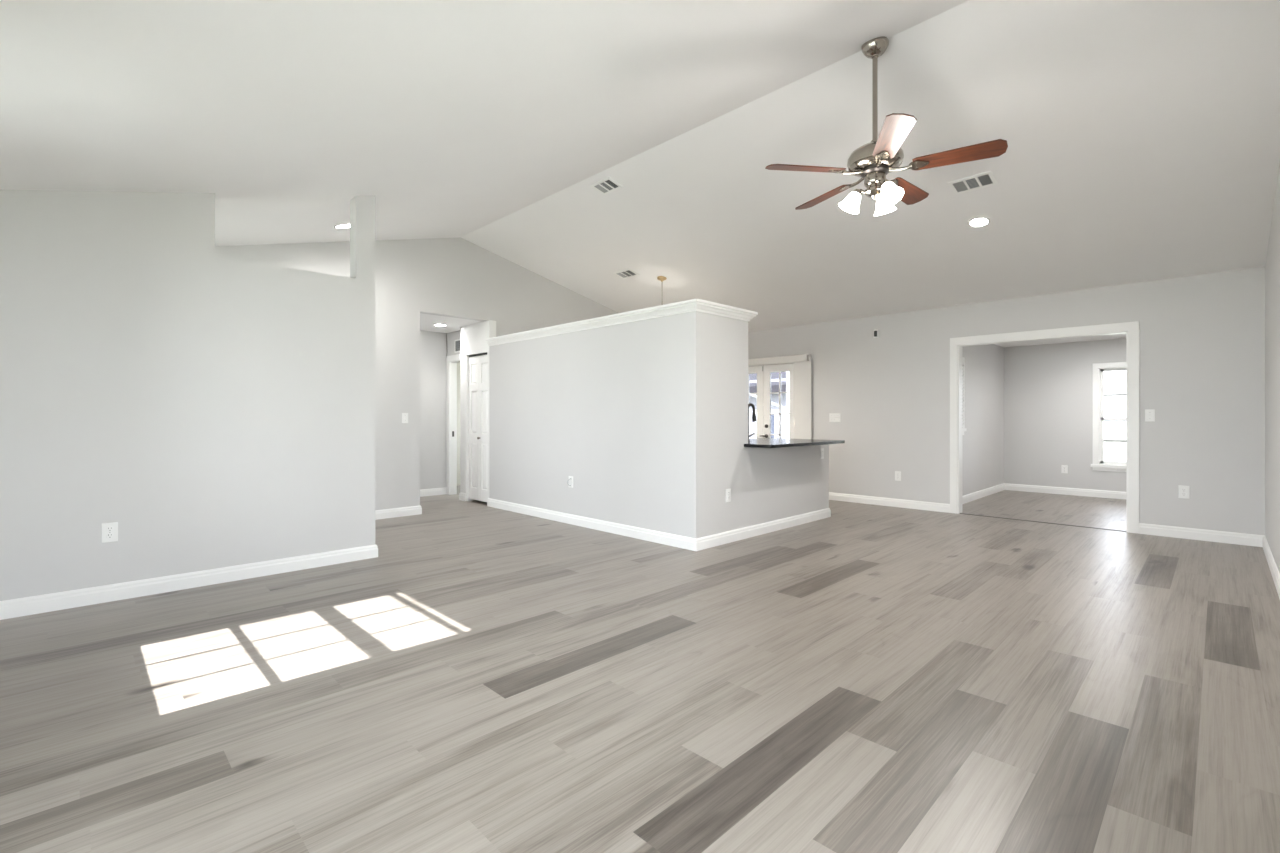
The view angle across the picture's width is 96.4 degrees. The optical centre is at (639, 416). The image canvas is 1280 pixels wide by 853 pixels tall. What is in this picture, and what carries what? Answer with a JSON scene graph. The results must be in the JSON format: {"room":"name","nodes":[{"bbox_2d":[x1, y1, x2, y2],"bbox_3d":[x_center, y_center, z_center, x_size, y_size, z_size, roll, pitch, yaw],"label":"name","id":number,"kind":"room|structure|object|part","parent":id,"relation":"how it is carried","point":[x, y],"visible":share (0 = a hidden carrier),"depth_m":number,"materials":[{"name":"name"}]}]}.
{"room":"empty living room","nodes":[
{"label":"empty living room","id":0,"kind":"room"},
{"bbox_2d":[0,189,374,600],"bbox_3d":[-3.059,-0.338,3.922,2.355,2.976,0.140,0,0,-45],"label":"wall","id":1,"kind":"structure","parent":0,"point":[219,411],"depth_m":3.77,"materials":[{"name":"paint"}]},
{"bbox_2d":[102,522,117,542],"bbox_3d":[-3.307,0.720,3.571,0.075,0.120,0.010,0,0,-45],"label":"wall outlet","id":2,"kind":"object","parent":1,"relation":"attached to","point":[109,530],"visible":1,"depth_m":3.57,"materials":[{"name":"white plastic"}]},
{"bbox_2d":[106,533,113,538],"bbox_3d":[-3.306,0.741,3.570,0.035,0.035,0.005,0,0,-45],"label":"socket","id":3,"kind":"object","parent":2,"relation":"attached to","point":[108,535],"depth_m":3.57,"materials":[{"name":"white plastic"}]},
{"bbox_2d":[106,526,113,531],"bbox_3d":[-3.306,0.699,3.570,0.035,0.035,0.005,0,0,-45],"label":"socket","id":4,"kind":"object","parent":2,"relation":"attached to","point":[108,528],"depth_m":3.57,"materials":[{"name":"white plastic"}]},
{"bbox_2d":[0,544,377,619],"bbox_3d":[-3.053,1.098,3.927,2.371,0.104,0.172,0,0,-45],"label":"baseboard","id":5,"kind":"structure","parent":1,"relation":"attached to","point":[12,608],"depth_m":3.77,"materials":[{"name":"white wood"}]},
{"bbox_2d":[215,237,617,509],"bbox_3d":[-2.265,-0.549,7.192,8.080,3.399,0.120,0,0,-45],"label":"wall","id":6,"kind":"structure","parent":0,"point":[457,277],"depth_m":6.72,"materials":[{"name":"paint"}]},
{"bbox_2d":[375,505,421,519],"bbox_3d":[-3.882,1.098,5.585,3.522,0.104,0.136,0,0,-45],"label":"baseboard","id":7,"kind":"structure","parent":6,"relation":"attached to","point":[412,510],"depth_m":6.58,"materials":[{"name":"white wood"}]},
{"bbox_2d":[402,413,407,422],"bbox_3d":[-2.724,0.012,6.643,0.072,0.118,0.018,0,0,-45],"label":"light switch","id":8,"kind":"object","parent":6,"relation":"attached to","point":[404,415],"visible":1,"depth_m":6.64,"materials":[{"name":"white plastic"}]},
{"bbox_2d":[420,330,446,489],"bbox_3d":[-3.323,-0.060,8.185,1.310,2.420,0.120,0,0,-45],"label":"wall","id":9,"kind":"structure","parent":0,"point":[433,345],"depth_m":8.38,"materials":[{"name":"paint"}]},
{"bbox_2d":[420,487,445,496],"bbox_3d":[-3.264,1.098,8.148,1.100,0.104,0.016,0,0,-45],"label":"baseboard","id":10,"kind":"structure","parent":9,"relation":"attached to","point":[434,491],"depth_m":8.37,"materials":[{"name":"white wood"}]},
{"bbox_2d":[420,313,482,332],"bbox_3d":[-2.311,-1.300,8.271,2.870,0.100,1.480,0,0,-45],"label":"ceiling","id":11,"kind":"structure","parent":0,"point":[427,321],"depth_m":7.65,"materials":[{"name":"paint"}]},
{"bbox_2d":[446,330,459,484],"bbox_3d":[-2.362,-0.100,9.183,1.660,2.500,1.810,0,0,-45],"label":"wall","id":12,"kind":"structure","parent":0,"point":[458,364],"depth_m":9.62,"materials":[{"name":"grey paint"}]},
{"bbox_2d":[446,354,459,494],"bbox_3d":[-2.601,0.122,8.313,0.112,2.055,0.687,0,0,-45],"label":"door","id":13,"kind":"structure","parent":12,"relation":"attached to","point":[451,361],"depth_m":8.48,"materials":[{"name":"white wood"}]},
{"bbox_2d":[455,339,459,352],"bbox_3d":[-2.572,-1.030,8.224,0.006,0.190,0.380,0,0,-45],"label":"air vent","id":14,"kind":"object","parent":12,"relation":"in","point":[457,342],"visible":0.38,"depth_m":8.29,"materials":[{"name":"white plastic"}]},
{"bbox_2d":[460,320,495,499],"bbox_3d":[-1.965,-0.060,7.899,0.700,2.420,0.775,0,0,-45],"label":"wall","id":15,"kind":"structure","parent":0,"point":[472,336],"depth_m":7.83,"materials":[{"name":"white paint"}]},
{"bbox_2d":[459,493,465,500],"bbox_3d":[-2.390,1.098,7.927,0.166,0.104,0.171,0,0,-45],"label":"baseboard","id":16,"kind":"structure","parent":15,"relation":"attached to","point":[462,496],"depth_m":7.85,"materials":[{"name":"white wood"}]},
{"bbox_2d":[466,352,487,500],"bbox_3d":[-2.139,0.155,7.648,0.096,1.990,0.583,0,0,-45],"label":"trim","id":17,"kind":"structure","parent":15,"relation":"attached to","point":[467,357],"depth_m":7.82,"materials":[{"name":"white wood"}]},
{"bbox_2d":[469,353,486,501],"bbox_3d":[-2.151,0.138,7.635,0.065,1.959,0.555,0,0,-45],"label":"door","id":18,"kind":"structure","parent":15,"relation":"in","point":[477,362],"depth_m":7.64,"materials":[{"name":"white wood"}]},
{"bbox_3d":[-2.236,-0.583,7.745,0.020,0.265,0.150,0,0,-45],"label":"raised panel","id":19,"kind":"part","parent":18,"relation":"part of","materials":[{"name":"white wood"}]},
{"bbox_3d":[-2.236,-0.065,7.745,0.020,0.570,0.150,0,0,-45],"label":"raised panel","id":20,"kind":"part","parent":18,"relation":"part of","materials":[{"name":"white wood"}]},
{"bbox_3d":[-2.236,0.652,7.745,0.020,0.605,0.150,0,0,-45],"label":"raised panel","id":21,"kind":"part","parent":18,"relation":"part of","materials":[{"name":"white wood"}]},
{"bbox_3d":[-2.041,-0.583,7.547,0.020,0.265,0.150,0,0,-45],"label":"raised panel","id":22,"kind":"part","parent":18,"relation":"part of","materials":[{"name":"white wood"}]},
{"bbox_3d":[-2.041,-0.065,7.547,0.020,0.570,0.150,0,0,-45],"label":"raised panel","id":23,"kind":"part","parent":18,"relation":"part of","materials":[{"name":"white wood"}]},
{"bbox_3d":[-2.041,0.652,7.547,0.020,0.605,0.150,0,0,-45],"label":"raised panel","id":24,"kind":"part","parent":18,"relation":"part of","materials":[{"name":"white wood"}]},
{"bbox_2d":[0,485,1279,852],"bbox_3d":[0.425,1.200,6.616,11.340,0.100,9.580,0,0,-45],"label":"floor","id":25,"kind":"structure","parent":0,"point":[860,678],"depth_m":2.37,"materials":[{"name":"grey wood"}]},
{"bbox_3d":[0.998,0.718,6.039,2.035,0.864,0.615,0,0,-45],"label":"base cabinet","id":26,"kind":"object","parent":25,"relation":"on","visible":0},
{"bbox_2d":[744,438,844,447],"bbox_3d":[1.154,0.269,5.888,2.055,0.030,1.040,0,0,-45],"label":"countertop","id":27,"kind":"structure","parent":26,"relation":"on","point":[754,442],"depth_m":5.78,"materials":[{"name":"black stone"}]},
{"bbox_2d":[748,403,755,441],"bbox_3d":[1.165,0.056,5.889,0.143,0.396,0.129,0,0,-33],"label":"kitchen faucet","id":28,"kind":"object","parent":27,"relation":"on","point":[749,404],"visible":0.71,"depth_m":5.92,"materials":[{"name":"grey metal"}]},
{"bbox_2d":[0,0,1279,331],"bbox_3d":[0.204,-1.813,4.676,8.300,1.252,7.170,0,0,-45],"label":"ceiling","id":29,"kind":"structure","parent":0,"point":[1142,137],"depth_m":3.67,"materials":[{"name":"paint"}]},
{"bbox_2d":[334,224,349,228],"bbox_3d":[-2.849,-1.834,5.506,0.165,0.048,0.170,0,0,-40],"label":"recessed light","id":30,"kind":"object","parent":29,"relation":"in","point":[341,226],"visible":0.79,"depth_m":5.50,"materials":[{"name":"white plastic"}]},
{"bbox_2d":[590,177,622,194],"bbox_3d":[-0.318,-2.195,5.446,0.186,0.048,0.273,0,0,-45],"label":"ceiling vent","id":31,"kind":"object","parent":29,"relation":"in","point":[605,186],"visible":1,"depth_m":5.44,"materials":[{"name":"white plastic"}]},
{"bbox_2d":[613,269,639,278],"bbox_3d":[-0.178,-1.859,7.439,0.196,0.050,0.303,0,0,-45],"label":"ceiling vent","id":32,"kind":"object","parent":29,"relation":"in","point":[627,273],"visible":1,"depth_m":7.43,"materials":[{"name":"white plastic"}]},
{"bbox_2d":[657,276,666,281],"bbox_3d":[0.285,-1.252,7.395,0.250,1.112,0.250,0,0,-45],"label":"pendant light","id":33,"kind":"object","parent":29,"relation":"hanging from","point":[661,278],"visible":0.29,"depth_m":7.36,"materials":[{"name":"gold metal"}]},
{"bbox_2d":[765,36,1007,215],"bbox_3d":[1.441,-1.732,3.448,1.241,1.004,1.283,0,0,-45],"label":"ceiling fan","id":34,"kind":"object","parent":29,"relation":"hanging from","point":[872,161],"visible":1,"depth_m":3.34,"materials":[{"name":"brown wood"}]},
{"bbox_3d":[0.969,-1.462,3.368,0.464,0.007,0.146,0,13,-7],"label":"blade","id":35,"kind":"part","parent":34,"relation":"part of","materials":[{"name":"brown wood"}]},
{"bbox_3d":[1.221,-1.462,3.816,0.146,0.007,0.464,-14,6,-24],"label":"blade","id":36,"kind":"part","parent":34,"relation":"part of","materials":[{"name":"brown wood"}]},
{"bbox_3d":[1.262,-1.293,3.456,0.128,0.127,0.123,0,0,-45],"label":"lamp shade","id":37,"kind":"part","parent":34,"relation":"part of","materials":[{"name":"white glass"}]},
{"bbox_3d":[1.505,-1.293,3.519,0.126,0.127,0.131,0,0,-45],"label":"lamp shade","id":38,"kind":"part","parent":34,"relation":"part of","materials":[{"name":"white glass"}]},
{"bbox_3d":[1.440,-1.293,3.276,0.128,0.127,0.123,0,0,-45],"label":"lamp shade","id":39,"kind":"part","parent":34,"relation":"part of","materials":[{"name":"white glass"}]},
{"bbox_3d":[1.317,-1.462,2.990,0.146,0.007,0.464,13,3,11],"label":"blade","id":40,"kind":"part","parent":34,"relation":"part of","materials":[{"name":"brown wood"}]},
{"bbox_3d":[1.725,-1.462,3.714,0.464,0.007,0.146,0,-13,-43],"label":"blade","id":41,"kind":"part","parent":34,"relation":"part of","materials":[{"name":"brown wood"}]},
{"bbox_3d":[1.784,-1.462,3.204,0.464,0.007,0.146,0,-13,29],"label":"blade","id":42,"kind":"part","parent":34,"relation":"part of","materials":[{"name":"brown wood"}]},
{"bbox_2d":[947,171,997,194],"bbox_3d":[2.649,-1.862,4.561,0.196,0.050,0.313,0,0,-45],"label":"ceiling vent","id":43,"kind":"object","parent":29,"relation":"in","point":[986,179],"visible":1,"depth_m":4.55,"materials":[{"name":"white plastic"}]},
{"bbox_2d":[968,217,989,226],"bbox_3d":[3.003,-1.725,5.071,0.166,0.044,0.170,0,0,-40],"label":"recessed light","id":44,"kind":"object","parent":29,"relation":"in","point":[978,221],"visible":1,"depth_m":5.07,"materials":[{"name":"white plastic"}]},
{"bbox_2d":[489,311,828,538],"bbox_3d":[0.104,0.110,6.998,2.380,2.080,3.485,0,0,-45],"label":"wall","id":45,"kind":"structure","parent":0,"point":[648,418],"depth_m":5.59,"materials":[{"name":"paint"}]},
{"bbox_2d":[567,476,572,487],"bbox_3d":[-0.758,0.698,6.145,0.045,0.120,0.077,0,0,-45],"label":"outlet","id":46,"kind":"object","parent":45,"relation":"attached to","point":[570,480],"visible":1,"depth_m":6.15,"materials":[{"name":"white plastic"}]},
{"bbox_3d":[-0.745,0.698,6.160,0.006,0.120,0.075,0,0,-45],"label":"plate","id":47,"kind":"part","parent":46,"relation":"part of","materials":[{"name":"white plastic"}]},
{"bbox_2d":[485,299,757,345],"bbox_3d":[-0.444,-0.956,6.411,0.907,0.088,3.551,0,0,-45],"label":"trim","id":48,"kind":"structure","parent":45,"relation":"attached to","point":[700,305],"depth_m":5.44,"materials":[{"name":"white wood"}]},
{"bbox_2d":[487,498,830,550],"bbox_3d":[0.113,1.098,6.989,2.412,0.104,3.491,0,0,-45],"label":"baseboard","id":49,"kind":"structure","parent":45,"relation":"attached to","point":[702,543],"depth_m":5.68,"materials":[{"name":"white wood"}]},
{"bbox_2d":[726,489,730,501],"bbox_3d":[0.809,0.718,5.239,0.075,0.120,0.010,0,0,-45],"label":"wall outlet","id":50,"kind":"object","parent":45,"relation":"attached to","point":[728,491],"visible":1,"depth_m":5.23,"materials":[{"name":"white plastic"}]},
{"bbox_2d":[821,448,823,458],"bbox_3d":[2.065,0.415,6.478,0.070,0.118,0.010,0,0,-45],"label":"wall outlet","id":51,"kind":"object","parent":45,"relation":"attached to","point":[822,449],"visible":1,"depth_m":6.47,"materials":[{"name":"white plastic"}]},
{"bbox_2d":[962,344,1003,495],"bbox_3d":[4.695,0.020,8.091,2.850,2.260,0.120,0,0,-45],"label":"wall","id":52,"kind":"structure","parent":0,"point":[983,440],"depth_m":8.23,"materials":[{"name":"paint"}]},
{"bbox_2d":[962,357,966,434],"bbox_3d":[4.021,-0.275,7.400,0.740,1.030,0.155,0,0,-45],"label":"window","id":53,"kind":"structure","parent":52,"relation":"in","point":[963,358],"depth_m":7.57,"materials":[{"name":"white"}]},
{"bbox_2d":[962,363,964,426],"bbox_3d":[4.069,-0.286,7.351,0.540,0.841,0.042,0,0,-45],"label":"horizontal blind","id":54,"kind":"object","parent":53,"relation":"attached to","point":[963,364],"visible":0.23,"depth_m":7.50,"materials":[{"name":"white plastic"}]},
{"bbox_2d":[748,266,1264,534],"bbox_3d":[3.129,-0.095,7.563,0.120,2.490,7.170,0,0,-45],"label":"wall","id":55,"kind":"structure","parent":0,"point":[1202,337],"depth_m":5.74,"materials":[{"name":"paint"}]},
{"bbox_2d":[748,362,793,438],"bbox_3d":[1.901,0.165,8.790,0.145,1.970,1.200,0,0,-45],"label":"door","id":56,"kind":"structure","parent":55,"relation":"in","point":[763,371],"depth_m":8.71,"materials":[{"name":"white"}]},
{"bbox_3d":[1.910,0.165,8.798,0.120,1.970,1.200,0,0,-45],"label":"frame","id":57,"kind":"part","parent":56,"relation":"part of","materials":[{"name":"white wood"}]},
{"bbox_2d":[748,354,810,438],"bbox_3d":[1.869,0.114,8.685,0.101,2.012,1.584,0,0,-45],"label":"vertical blind","id":58,"kind":"object","parent":55,"relation":"attached to","point":[802,363],"visible":0.55,"depth_m":8.22,"materials":[{"name":"white"}]},
{"bbox_2d":[829,413,840,421],"bbox_3d":[2.690,0.010,7.910,0.018,0.118,0.164,0,0,-45],"label":"light switch","id":59,"kind":"object","parent":55,"relation":"attached to","point":[833,417],"visible":1,"depth_m":7.91,"materials":[{"name":"white plastic"}]},
{"bbox_2d":[873,329,877,337],"bbox_3d":[3.086,-1.093,7.500,0.030,0.110,0.064,0,0,-45],"label":"sensor","id":60,"kind":"object","parent":55,"relation":"attached to","point":[875,332],"visible":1,"depth_m":7.49,"materials":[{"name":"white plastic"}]},
{"bbox_2d":[895,471,900,480],"bbox_3d":[3.291,0.753,7.306,0.010,0.120,0.075,0,0,-45],"label":"wall outlet","id":61,"kind":"object","parent":55,"relation":"attached to","point":[897,473],"visible":1,"depth_m":7.30,"materials":[{"name":"white plastic"}]},
{"bbox_2d":[959,513,1125,531],"bbox_3d":[4.346,1.147,6.281,0.040,0.006,1.521,0,0,-45],"label":"trim","id":62,"kind":"structure","parent":55,"relation":"attached to","point":[959,513],"depth_m":6.21,"materials":[{"name":"grey wood"}]},
{"bbox_2d":[962,483,1125,503],"bbox_3d":[5.679,1.098,7.094,2.850,0.104,2.680,0,0,-45],"label":"baseboard","id":63,"kind":"structure","parent":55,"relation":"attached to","point":[973,496],"depth_m":8.40,"materials":[{"name":"white wood"}]},
{"bbox_2d":[950,321,1139,533],"bbox_3d":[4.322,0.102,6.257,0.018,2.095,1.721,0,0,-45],"label":"trim","id":64,"kind":"structure","parent":55,"relation":"attached to","point":[1133,330],"depth_m":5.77,"materials":[{"name":"white wood"}]},
{"bbox_2d":[829,492,1264,546],"bbox_3d":[3.081,1.098,7.516,0.016,0.104,6.930,0,0,-45],"label":"baseboard","id":65,"kind":"structure","parent":55,"relation":"attached to","point":[1149,529],"depth_m":5.54,"materials":[{"name":"white wood"}]},
{"bbox_2d":[1145,409,1154,421],"bbox_3d":[4.979,-0.015,5.590,0.018,0.118,0.072,0,0,-45],"label":"light switch","id":66,"kind":"object","parent":55,"relation":"attached to","point":[1149,413],"visible":1,"depth_m":5.59,"materials":[{"name":"white plastic"}]},
{"bbox_2d":[1179,485,1188,498],"bbox_3d":[5.152,0.711,5.422,0.010,0.120,0.075,0,0,-45],"label":"wall outlet","id":67,"kind":"object","parent":55,"relation":"attached to","point":[1183,490],"visible":1,"depth_m":5.42,"materials":[{"name":"white plastic"}]},
{"bbox_2d":[995,334,1125,346],"bbox_3d":[5.721,-1.150,7.136,2.970,0.100,2.920,0,0,-45],"label":"ceiling","id":68,"kind":"structure","parent":0,"point":[1115,336],"depth_m":8.23,"materials":[{"name":"paint"}]},
{"bbox_2d":[1004,338,1125,491],"bbox_3d":[6.736,0.020,8.137,0.120,2.260,2.920,0,0,-45],"label":"wall","id":69,"kind":"structure","parent":0,"point":[1048,387],"depth_m":8.58,"materials":[{"name":"paint"}]},
{"bbox_2d":[1061,465,1067,472],"bbox_3d":[6.296,0.775,8.490,0.010,0.120,0.075,0,0,-45],"label":"wall outlet","id":70,"kind":"object","parent":69,"relation":"attached to","point":[1064,468],"visible":1,"depth_m":8.49,"materials":[{"name":"white plastic"}]},
{"bbox_2d":[1091,362,1125,471],"bbox_3d":[6.962,0.000,7.883,0.155,1.540,1.180,0,0,-45],"label":"window","id":71,"kind":"structure","parent":69,"relation":"in","point":[1098,369],"depth_m":8.21,"materials":[{"name":"white"}]},
{"bbox_3d":[6.974,-0.010,7.895,0.120,1.380,1.000,0,0,-45],"label":"frame","id":72,"kind":"part","parent":71,"relation":"part of","materials":[{"name":"white"}]},
{"bbox_3d":[6.967,0.339,7.888,0.030,0.658,0.976,0,0,-45],"label":"sash","id":73,"kind":"part","parent":71,"relation":"part of","materials":[{"name":"white glass"}]},
{"bbox_3d":[6.990,-0.314,7.911,0.030,0.748,0.976,0,0,-45],"label":"sash","id":74,"kind":"part","parent":71,"relation":"part of","materials":[{"name":"white"}]},
{"bbox_2d":[1265,160,1279,572],"bbox_3d":[2.687,-0.549,2.175,8.080,3.399,0.120,0,0,-45],"label":"wall","id":75,"kind":"structure","parent":0,"point":[1272,266],"depth_m":4.26,"materials":[{"name":"paint"}]},
{"bbox_2d":[1263,536,1279,598],"bbox_3d":[2.639,1.098,2.223,8.080,0.104,0.016,0,0,-45],"label":"baseboard","id":76,"kind":"structure","parent":75,"relation":"attached to","point":[1274,571],"depth_m":4.18,"materials":[{"name":"white wood"}]},
{"label":"outside","id":77,"kind":"structure","parent":0,"visible":0},
{"bbox_2d":[1104,436,1125,461],"bbox_3d":[3.605,1.360,10.583,80.000,0.180,70.000,0,0,-45],"label":"ground","id":78,"kind":"structure","parent":77,"point":[1113,451],"depth_m":22.37,"materials":[{"name":"white"}]},
{"bbox_2d":[749,372,785,437],"bbox_3d":[4.395,-0.275,23.306,6.200,3.150,18.000,0,0,-45],"label":"house","id":79,"kind":"structure","parent":78,"relation":"on","point":[774,375],"depth_m":19.50,"materials":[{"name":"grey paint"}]},
{"bbox_3d":[4.322,0.325,19.721,0.018,0.830,0.720,0,0,-45],"label":"pane","id":80,"kind":"part","parent":79,"relation":"part of","materials":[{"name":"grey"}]},
{"bbox_3d":[2.573,1.225,10.639,3.390,0.090,6.470,0,0,-45],"label":"patio","id":81,"kind":"object","parent":78,"relation":"on","visible":0},
{"bbox_2d":[749,371,788,438],"bbox_3d":[2.551,-0.025,10.618,3.310,2.410,6.330,0,0,-45],"label":"screen enclosure","id":82,"kind":"object","parent":81,"relation":"on","point":[786,408],"visible":0.07,"depth_m":12.25,"materials":[{"name":"white metal"}]},
{"bbox_3d":[3.185,0.015,12.276,0.080,2.330,0.060,0,0,-45],"label":"post","id":83,"kind":"part","parent":82,"relation":"part of","materials":[{"name":"white metal"}]}
]}

